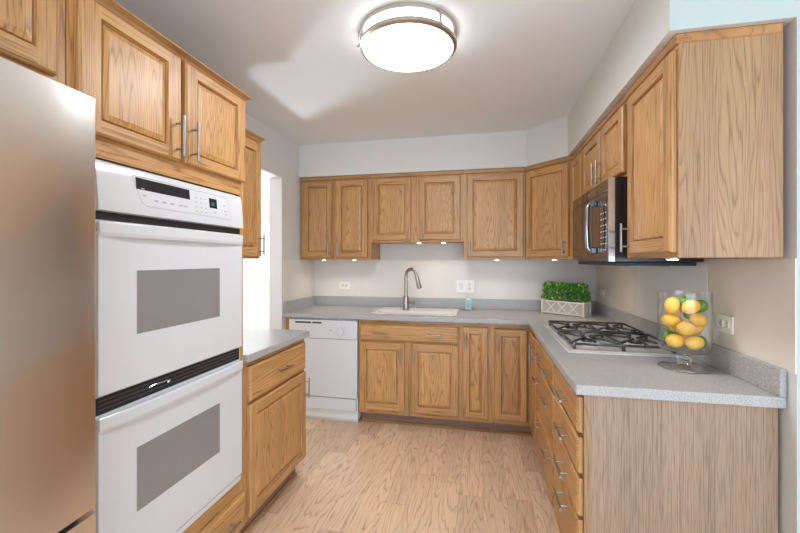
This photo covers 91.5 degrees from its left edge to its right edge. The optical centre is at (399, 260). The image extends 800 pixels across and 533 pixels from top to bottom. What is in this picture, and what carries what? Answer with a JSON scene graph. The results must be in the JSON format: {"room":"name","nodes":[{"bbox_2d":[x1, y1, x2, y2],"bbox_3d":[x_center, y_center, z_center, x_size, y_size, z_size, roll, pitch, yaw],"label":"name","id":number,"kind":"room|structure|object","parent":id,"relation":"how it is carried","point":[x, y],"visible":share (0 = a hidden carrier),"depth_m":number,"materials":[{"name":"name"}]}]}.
{"room":"kitchen","nodes":[
{"label":"kitchen","id":0,"kind":"room"},
{"bbox_2d":[243,208,268,321],"bbox_3d":[-2.409,0.144,7.931,4.400,2.440,0.120,0,0,12],"label":"wall","id":1,"kind":"structure","parent":0,"point":[255,271],"depth_m":7.97,"materials":[{"name":"paint"}]},
{"bbox_2d":[243,321,268,327],"bbox_3d":[-2.364,1.310,7.853,4.280,0.110,0.015,0,0,12],"label":"baseboard","id":2,"kind":"structure","parent":1,"relation":"attached to","point":[245,323],"depth_m":7.97,"materials":[{"name":"white paint"}]},
{"bbox_2d":[245,112,313,328],"bbox_3d":[-1.678,0.144,0.476,0.120,2.440,7.435,0,0,12],"label":"wall","id":3,"kind":"structure","parent":0,"point":[279,154],"depth_m":3.40,"materials":[{"name":"paint"}]},
{"bbox_2d":[0,0,64,84],"bbox_3d":[-1.266,-0.625,0.674,0.580,0.318,0.914,0,0,12],"label":"upper cabinet","id":4,"kind":"object","parent":3,"relation":"attached to","point":[32,32],"visible":0.81,"depth_m":0.98,"materials":[{"name":"brown wood"}]},
{"bbox_2d":[243,128,264,258],"bbox_3d":[-1.053,-0.387,2.212,0.370,0.753,0.560,0,0,12],"label":"upper cabinet","id":5,"kind":"object","parent":3,"relation":"attached to","point":[252,238],"visible":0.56,"depth_m":2.33,"materials":[{"name":"brown wood"}]},
{"bbox_2d":[261,169,281,328],"bbox_3d":[-1.141,0.326,3.010,0.117,2.078,0.697,0,0,12],"label":"trim","id":6,"kind":"structure","parent":3,"relation":"attached to","point":[275,181],"depth_m":3.35,"materials":[{"name":"white paint"}]},
{"bbox_2d":[283,260,314,302],"bbox_3d":[-0.939,0.178,3.668,0.004,0.372,0.634,0,0,12],"label":"backsplash","id":7,"kind":"structure","parent":3,"relation":"attached to","point":[298,275],"depth_m":3.63,"materials":[{"name":"paint"}]},
{"bbox_2d":[115,0,634,207],"bbox_3d":[-0.878,-1.101,2.128,9.800,0.050,11.000,0,0,12],"label":"ceiling","id":8,"kind":"structure","parent":0,"point":[515,65],"depth_m":2.14,"materials":[{"name":"paint"}]},
{"bbox_2d":[356,2,456,71],"bbox_3d":[0.036,-1.026,1.853,0.463,0.099,0.467,0,0,12],"label":"ceiling light","id":9,"kind":"object","parent":8,"relation":"attached to","point":[399,36],"visible":1,"depth_m":1.74,"materials":[{"name":"white glass"}]},
{"bbox_2d":[243,327,559,532],"bbox_3d":[-0.878,1.389,2.128,9.800,0.050,11.000,0,0,12],"label":"floor","id":10,"kind":"structure","parent":0,"point":[361,476],"depth_m":2.38,"materials":[{"name":"brown wood"}]},
{"bbox_2d":[0,57,94,532],"bbox_3d":[-1.179,0.481,0.625,0.714,1.766,0.855,0,0,12],"label":"refrigerator","id":11,"kind":"object","parent":10,"relation":"on","point":[47,126],"visible":1,"depth_m":0.85,"materials":[{"name":"silver metal"}]},
{"bbox_2d":[65,0,251,532],"bbox_3d":[-1.073,0.289,1.532,0.620,2.150,0.836,0,0,12],"label":"tall cabinet","id":12,"kind":"object","parent":10,"relation":"on","point":[160,110],"visible":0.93,"depth_m":1.36,"materials":[{"name":"brown wood"}]},
{"bbox_2d":[92,159,242,532],"bbox_3d":[-0.950,0.361,1.510,0.324,1.330,0.702,0,0,12],"label":"double wall oven","id":13,"kind":"object","parent":12,"relation":"in","point":[168,251],"visible":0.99,"depth_m":1.38,"materials":[{"name":"white metal"}]},
{"bbox_2d":[238,339,309,532],"bbox_3d":[-0.921,0.926,2.228,0.610,0.876,0.646,0,0,12],"label":"base cabinet","id":14,"kind":"object","parent":10,"relation":"on","point":[274,383],"visible":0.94,"depth_m":2.08,"materials":[{"name":"brown wood"}]},
{"bbox_2d":[243,328,309,362],"bbox_3d":[-0.939,0.469,2.247,0.588,0.038,0.674,0,0,12],"label":"countertop","id":15,"kind":"structure","parent":14,"relation":"on","point":[257,342],"depth_m":2.22,"materials":[{"name":"grey stone"}]},
{"bbox_2d":[286,317,291,329],"bbox_3d":[-0.923,0.926,3.636,0.045,0.876,0.500,0,0,12],"label":"filler panel","id":16,"kind":"object","parent":10,"relation":"on","point":[287,318],"visible":0.02,"depth_m":3.39,"materials":[{"name":"brown wood"}]},
{"bbox_2d":[289,317,361,421],"bbox_3d":[-0.600,0.930,3.556,0.612,0.868,0.596,0,0,12],"label":"dishwasher","id":17,"kind":"object","parent":10,"relation":"on","point":[332,345],"visible":0.68,"depth_m":3.28,"materials":[{"name":"white plastic"}]},
{"bbox_2d":[359,320,460,428],"bbox_3d":[0.121,0.926,3.425,0.842,0.876,0.640,0,0,12],"label":"base cabinet","id":18,"kind":"object","parent":10,"relation":"on","point":[410,371],"visible":0.93,"depth_m":3.16,"materials":[{"name":"brown wood"}]},
{"bbox_2d":[461,323,490,431],"bbox_3d":[0.647,0.926,3.314,0.232,0.876,0.640,0,0,12],"label":"base cabinet","id":19,"kind":"object","parent":10,"relation":"on","point":[475,337],"visible":0.93,"depth_m":3.04,"materials":[{"name":"brown wood"}]},
{"bbox_2d":[491,324,537,444],"bbox_3d":[1.161,0.926,3.026,0.892,0.876,0.978,0,0,12],"label":"base cabinet","id":20,"kind":"object","parent":10,"relation":"on","point":[513,364],"visible":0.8,"depth_m":2.99,"materials":[{"name":"brown wood"}]},
{"bbox_2d":[284,296,786,408],"bbox_3d":[0.199,0.423,2.630,2.656,0.130,2.198,0,0,12],"label":"countertop","id":21,"kind":"structure","parent":20,"relation":"on","point":[736,378],"depth_m":1.67,"materials":[{"name":"grey stone"}]},
{"bbox_2d":[402,267,421,309],"bbox_3d":[0.115,0.252,3.443,0.079,0.382,0.224,0,0,-45],"label":"faucet","id":22,"kind":"object","parent":21,"relation":"on","point":[406,301],"visible":1,"depth_m":3.47,"materials":[{"name":"silver metal"}]},
{"bbox_2d":[370,307,458,315],"bbox_3d":[0.144,0.534,3.430,0.726,0.182,0.416,0,0,12],"label":"sink","id":23,"kind":"object","parent":21,"relation":"in","point":[384,310],"visible":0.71,"depth_m":3.44,"materials":[{"name":"white ceramic"}]},
{"bbox_2d":[540,281,591,317],"bbox_3d":[1.380,0.313,3.255,0.186,0.275,0.422,0,0,-38],"label":"boxwood","id":24,"kind":"object","parent":21,"relation":"on","point":[582,308],"visible":1,"depth_m":3.20,"materials":[{"name":"green plant"}]},
{"bbox_2d":[543,320,677,357],"bbox_3d":[1.151,0.424,2.225,0.520,0.052,0.800,0,0,12],"label":"cooktop","id":25,"kind":"object","parent":21,"relation":"in","point":[575,339],"visible":0.98,"depth_m":2.04,"materials":[{"name":"silver metal"}]},
{"bbox_2d":[657,290,712,373],"bbox_3d":[1.193,0.290,1.636,0.190,0.317,0.190,0,0,12],"label":"glass bowl","id":26,"kind":"object","parent":21,"relation":"on","point":[684,357],"visible":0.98,"depth_m":1.62,"materials":[{"name":"clear glass"}]},
{"bbox_2d":[662,330,674,340],"bbox_3d":[1.161,0.327,1.683,0.054,0.050,0.052,0,0,35],"label":"lime","id":27,"kind":"object","parent":26,"relation":"in","point":[665,334],"visible":0.53,"depth_m":1.67,"materials":[{"name":"green food"}]},
{"bbox_2d":[661,314,680,326],"bbox_3d":[1.145,0.253,1.650,0.066,0.055,0.060,0,0,-22],"label":"lemon","id":28,"kind":"object","parent":26,"relation":"in","point":[671,320],"visible":0.91,"depth_m":1.63,"materials":[{"name":"yellow food"}]},
{"bbox_2d":[664,297,679,313],"bbox_3d":[1.143,0.189,1.638,0.056,0.071,0.057,0,0,30],"label":"lemon","id":29,"kind":"object","parent":26,"relation":"in","point":[672,304],"visible":1,"depth_m":1.62,"materials":[{"name":"yellow food"}]},
{"bbox_2d":[665,306,681,314],"bbox_3d":[1.183,0.212,1.685,0.065,0.056,0.060,0,0,18],"label":"lemon","id":30,"kind":"object","parent":26,"relation":"in","point":[679,311],"visible":0.29,"depth_m":1.66,"materials":[{"name":"yellow food"}]},
{"bbox_2d":[665,334,683,347],"bbox_3d":[1.145,0.335,1.625,0.065,0.055,0.061,0,0,-43],"label":"lemon","id":31,"kind":"object","parent":26,"relation":"in","point":[673,340],"visible":1,"depth_m":1.61,"materials":[{"name":"yellow food"}]},
{"bbox_2d":[668,316,683,331],"bbox_3d":[1.194,0.276,1.686,0.058,0.068,0.057,0,0,40],"label":"lemon","id":32,"kind":"object","parent":26,"relation":"in","point":[673,329],"visible":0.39,"depth_m":1.67,"materials":[{"name":"yellow food"}]},
{"bbox_2d":[677,333,692,344],"bbox_3d":[1.222,0.335,1.677,0.065,0.059,0.057,0,0,37],"label":"lemon","id":33,"kind":"object","parent":26,"relation":"in","point":[684,337],"visible":0.17,"depth_m":1.66,"materials":[{"name":"yellow food"}]},
{"bbox_2d":[678,296,691,305],"bbox_3d":[1.202,0.174,1.643,0.053,0.050,0.053,0,0,33],"label":"lime","id":34,"kind":"object","parent":26,"relation":"in","point":[682,299],"visible":0.45,"depth_m":1.63,"materials":[{"name":"green food"}]},
{"bbox_2d":[676,322,694,334],"bbox_3d":[1.167,0.279,1.594,0.061,0.055,0.065,0,0,45],"label":"lemon","id":35,"kind":"object","parent":26,"relation":"in","point":[684,328],"visible":1,"depth_m":1.58,"materials":[{"name":"yellow food"}]},
{"bbox_2d":[683,312,697,318],"bbox_3d":[1.232,0.224,1.652,0.052,0.052,0.052,0,0,37],"label":"lime","id":36,"kind":"object","parent":26,"relation":"in","point":[686,315],"visible":0.28,"depth_m":1.64,"materials":[{"name":"green food"}]},
{"bbox_2d":[681,300,700,313],"bbox_3d":[1.185,0.189,1.587,0.064,0.058,0.060,0,0,36],"label":"lemon","id":37,"kind":"object","parent":26,"relation":"in","point":[689,306],"visible":1,"depth_m":1.57,"materials":[{"name":"yellow food"}]},
{"bbox_2d":[685,336,704,349],"bbox_3d":[1.200,0.335,1.587,0.064,0.055,0.062,0,0,35],"label":"lemon","id":38,"kind":"object","parent":26,"relation":"in","point":[692,342],"visible":1,"depth_m":1.57,"materials":[{"name":"yellow food"}]},
{"bbox_2d":[689,322,703,334],"bbox_3d":[1.242,0.283,1.642,0.062,0.064,0.055,0,0,35],"label":"lemon","id":39,"kind":"object","parent":26,"relation":"in","point":[698,330],"visible":0.29,"depth_m":1.62,"materials":[{"name":"yellow food"}]},
{"bbox_2d":[689,312,707,326],"bbox_3d":[1.221,0.242,1.595,0.066,0.059,0.057,0,0,-32],"label":"lemon","id":40,"kind":"object","parent":26,"relation":"in","point":[697,319],"visible":0.98,"depth_m":1.58,"materials":[{"name":"yellow food"}]},
{"bbox_2d":[697,300,708,312],"bbox_3d":[1.244,0.189,1.612,0.052,0.053,0.050,0,0,-7],"label":"lime","id":41,"kind":"object","parent":26,"relation":"in","point":[704,305],"visible":0.71,"depth_m":1.59,"materials":[{"name":"green food"}]},
{"bbox_2d":[699,336,707,348],"bbox_3d":[1.248,0.340,1.623,0.052,0.053,0.050,0,0,27],"label":"lime","id":42,"kind":"object","parent":26,"relation":"in","point":[702,337],"visible":0.37,"depth_m":1.60,"materials":[{"name":"green food"}]},
{"bbox_3d":[0.626,0.445,3.559,0.110,0.009,0.110,0,0,12],"label":"soap tray","id":43,"kind":"object","parent":21,"relation":"on","visible":0},
{"bbox_2d":[466,292,471,308],"bbox_3d":[0.628,0.367,3.559,0.057,0.153,0.037,0,0,12],"label":"soap bottle","id":44,"kind":"object","parent":43,"relation":"on","point":[468,299],"visible":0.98,"depth_m":3.54,"materials":[{"name":"plastic"}]},
{"bbox_2d":[532,339,555,507],"bbox_3d":[1.102,0.926,2.194,0.640,0.876,0.673,0,0,12],"label":"base cabinet","id":45,"kind":"object","parent":10,"relation":"on","point":[544,428],"visible":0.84,"depth_m":2.15,"materials":[{"name":"brown wood"}]},
{"bbox_2d":[552,365,777,532],"bbox_3d":[0.992,0.926,1.616,0.664,0.876,0.500,0,0,12],"label":"base cabinet","id":46,"kind":"object","parent":10,"relation":"on","point":[622,465],"visible":0.96,"depth_m":1.38,"materials":[{"name":"brown wood"}]},
{"bbox_2d":[314,243,572,259],"bbox_3d":[0.499,0.144,3.753,2.780,2.440,0.120,0,0,12],"label":"wall","id":47,"kind":"structure","parent":0,"point":[431,251],"depth_m":3.75,"materials":[{"name":"paint"}]},
{"bbox_2d":[301,174,379,258],"bbox_3d":[-0.568,-0.393,3.716,0.684,0.764,0.380,0,0,12],"label":"upper cabinet","id":48,"kind":"object","parent":47,"relation":"attached to","point":[335,210],"visible":0.96,"depth_m":3.58,"materials":[{"name":"brown wood"}]},
{"bbox_2d":[339,282,349,288],"bbox_3d":[-0.554,0.249,3.906,0.115,0.072,0.009,0,0,12],"label":"wall outlet","id":49,"kind":"object","parent":47,"relation":"attached to","point":[342,285],"visible":1,"depth_m":3.90,"materials":[{"name":"plastic"}]},
{"bbox_2d":[371,170,463,243],"bbox_3d":[0.172,-0.469,3.559,0.826,0.612,0.380,0,0,12],"label":"upper cabinet","id":50,"kind":"object","parent":47,"relation":"attached to","point":[413,207],"visible":0.97,"depth_m":3.42,"materials":[{"name":"brown wood"}]},
{"bbox_2d":[315,260,595,300],"bbox_3d":[0.427,0.178,3.705,2.652,0.372,0.004,0,0,12],"label":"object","id":51,"kind":"structure","parent":47,"relation":"attached to","point":[493,279],"depth_m":3.69,"materials":[{"name":"paint"}]},
{"bbox_2d":[457,280,473,292],"bbox_3d":[0.614,0.242,3.658,0.165,0.118,0.010,0,0,12],"label":"wall outlet","id":52,"kind":"object","parent":47,"relation":"attached to","point":[463,286],"visible":1,"depth_m":3.66,"materials":[{"name":"plastic"}]},
{"bbox_2d":[464,167,524,258],"bbox_3d":[0.822,-0.393,3.421,0.501,0.764,0.380,0,0,12],"label":"upper cabinet","id":53,"kind":"object","parent":47,"relation":"attached to","point":[494,199],"visible":1,"depth_m":3.27,"materials":[{"name":"brown wood"}]},
{"bbox_2d":[525,156,572,258],"bbox_3d":[1.347,-0.393,3.179,0.624,0.764,0.635,0,0,12],"label":"upper cabinet","id":54,"kind":"object","parent":47,"relation":"attached to","point":[547,184],"visible":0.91,"depth_m":3.04,"materials":[{"name":"brown wood"}]},
{"bbox_2d":[299,0,796,177],"bbox_3d":[0.196,-0.926,2.613,2.660,0.299,2.237,0,0,12],"label":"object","id":55,"kind":"structure","parent":0,"point":[648,26],"depth_m":2.68,"materials":[{"name":"paint"}]},
{"bbox_2d":[704,0,799,532],"bbox_3d":[1.556,0.144,2.325,0.120,2.440,2.237,0,0,12],"label":"wall","id":56,"kind":"structure","parent":0,"point":[788,418],"depth_m":1.27,"materials":[{"name":"paint"}]},
{"bbox_2d":[571,144,583,256],"bbox_3d":[1.388,-0.393,2.684,0.339,0.764,0.322,0,0,12],"label":"upper cabinet","id":57,"kind":"object","parent":56,"relation":"attached to","point":[576,164],"visible":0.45,"depth_m":2.72,"materials":[{"name":"brown wood"}]},
{"bbox_2d":[600,289,604,297],"bbox_3d":[1.679,0.273,3.242,0.009,0.072,0.115,0,0,12],"label":"wall outlet","id":58,"kind":"object","parent":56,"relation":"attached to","point":[602,291],"visible":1,"depth_m":3.22,"materials":[{"name":"plastic"}]},
{"bbox_2d":[582,95,626,194],"bbox_3d":[1.256,-0.584,2.153,0.376,0.382,0.766,0,0,12],"label":"upper cabinet","id":59,"kind":"object","parent":56,"relation":"attached to","point":[604,152],"visible":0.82,"depth_m":2.03,"materials":[{"name":"brown wood"}]},
{"bbox_2d":[573,176,703,265],"bbox_3d":[1.221,-0.181,2.162,0.447,0.419,0.760,0,0,12],"label":"microwave","id":60,"kind":"object","parent":59,"relation":"attached to","point":[598,214],"visible":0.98,"depth_m":1.88,"materials":[{"name":"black metal"}]},
{"bbox_2d":[637,262,706,338],"bbox_3d":[1.447,0.182,2.126,0.002,0.348,0.807,0,0,12],"label":"backsplash","id":61,"kind":"structure","parent":56,"relation":"attached to","point":[672,281],"depth_m":2.11,"materials":[{"name":"beige paint"}]},
{"bbox_2d":[596,258,796,374],"bbox_3d":[1.495,0.178,2.336,0.004,0.372,2.233,0,0,12],"label":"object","id":62,"kind":"structure","parent":56,"relation":"attached to","point":[760,294],"depth_m":1.46,"materials":[{"name":"paint"}]},
{"bbox_2d":[620,23,782,257],"bbox_3d":[1.119,-0.393,1.540,0.362,0.764,0.486,0,0,12],"label":"upper cabinet","id":63,"kind":"object","parent":56,"relation":"attached to","point":[705,117],"visible":1,"depth_m":1.31,"materials":[{"name":"brown wood"}]},
{"bbox_2d":[665,258,680,259],"bbox_3d":[1.071,-0.005,1.531,0.052,0.009,0.052,0,0,12],"label":"puck light","id":64,"kind":"object","parent":63,"relation":"attached to","point":[665,258],"visible":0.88,"depth_m":1.51,"materials":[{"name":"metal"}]},
{"bbox_2d":[716,313,733,334],"bbox_3d":[1.332,0.260,1.602,0.009,0.072,0.115,0,0,12],"label":"wall outlet","id":65,"kind":"object","parent":56,"relation":"attached to","point":[724,323],"visible":1,"depth_m":1.59,"materials":[{"name":"plastic"}]},
{"bbox_2d":[718,319,728,328],"bbox_3d":[1.329,0.260,1.602,0.004,0.030,0.070,0,0,12],"label":"socket","id":66,"kind":"object","parent":65,"relation":"attached to","point":[722,323],"depth_m":1.60,"materials":[{"name":"white plastic"}]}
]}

